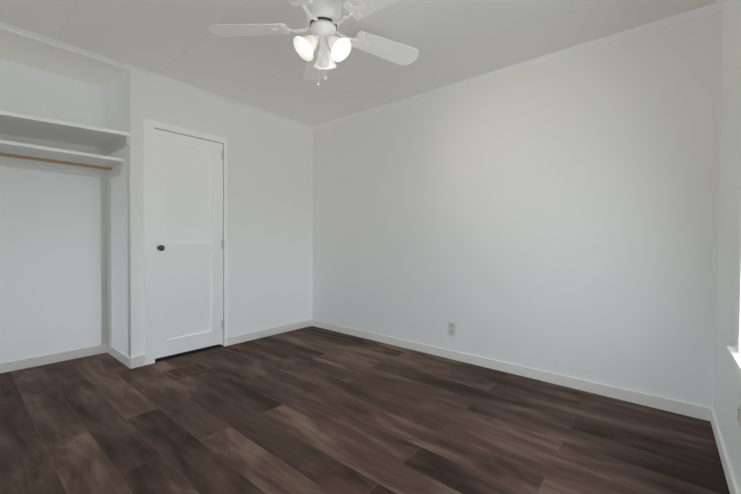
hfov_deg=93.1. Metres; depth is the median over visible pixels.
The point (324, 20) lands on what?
fan light
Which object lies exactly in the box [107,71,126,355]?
wall
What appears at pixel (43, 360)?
baseboard
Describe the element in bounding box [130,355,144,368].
baseboard
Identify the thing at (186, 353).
threshold
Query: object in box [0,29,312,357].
wall
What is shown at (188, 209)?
door
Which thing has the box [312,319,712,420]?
baseboard
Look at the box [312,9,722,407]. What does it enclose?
wall
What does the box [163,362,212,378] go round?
floor vent
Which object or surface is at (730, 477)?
baseboard
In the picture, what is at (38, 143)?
closet shelf
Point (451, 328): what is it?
electrical outlet
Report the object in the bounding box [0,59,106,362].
wall
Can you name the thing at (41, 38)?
crown molding
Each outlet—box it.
[448,321,455,335]
[737,403,740,425]
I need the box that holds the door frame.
[143,118,226,364]
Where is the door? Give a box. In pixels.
[154,128,223,358]
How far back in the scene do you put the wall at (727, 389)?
1.74 m
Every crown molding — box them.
[0,22,312,129]
[313,3,722,129]
[716,0,724,8]
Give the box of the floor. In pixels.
[0,326,729,493]
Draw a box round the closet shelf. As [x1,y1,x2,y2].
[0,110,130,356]
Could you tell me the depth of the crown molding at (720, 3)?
2.05 m
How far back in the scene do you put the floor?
2.00 m
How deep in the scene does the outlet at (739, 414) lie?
1.41 m
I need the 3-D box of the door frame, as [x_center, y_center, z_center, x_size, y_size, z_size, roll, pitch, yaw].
[-1.729,-0.042,3.303,0.111,2.100,0.737,1,1,40]
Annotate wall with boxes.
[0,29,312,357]
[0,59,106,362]
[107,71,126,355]
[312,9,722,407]
[713,0,740,493]
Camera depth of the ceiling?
2.50 m
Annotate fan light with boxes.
[208,0,418,84]
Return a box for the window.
[726,183,740,378]
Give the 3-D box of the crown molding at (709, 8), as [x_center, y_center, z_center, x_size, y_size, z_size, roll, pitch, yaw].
[0.673,-1.458,3.233,3.650,0.034,0.030,1,1,40]
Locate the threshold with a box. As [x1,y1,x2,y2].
[155,344,222,361]
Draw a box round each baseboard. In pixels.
[0,344,106,372]
[107,344,129,367]
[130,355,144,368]
[227,320,311,345]
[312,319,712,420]
[710,409,739,493]
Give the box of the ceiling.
[0,0,716,125]
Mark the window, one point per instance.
(734, 354)
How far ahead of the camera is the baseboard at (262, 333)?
3.93 m
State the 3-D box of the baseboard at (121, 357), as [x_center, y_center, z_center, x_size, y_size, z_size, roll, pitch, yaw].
[-2.256,0.968,3.140,0.660,0.080,0.013,1,1,40]

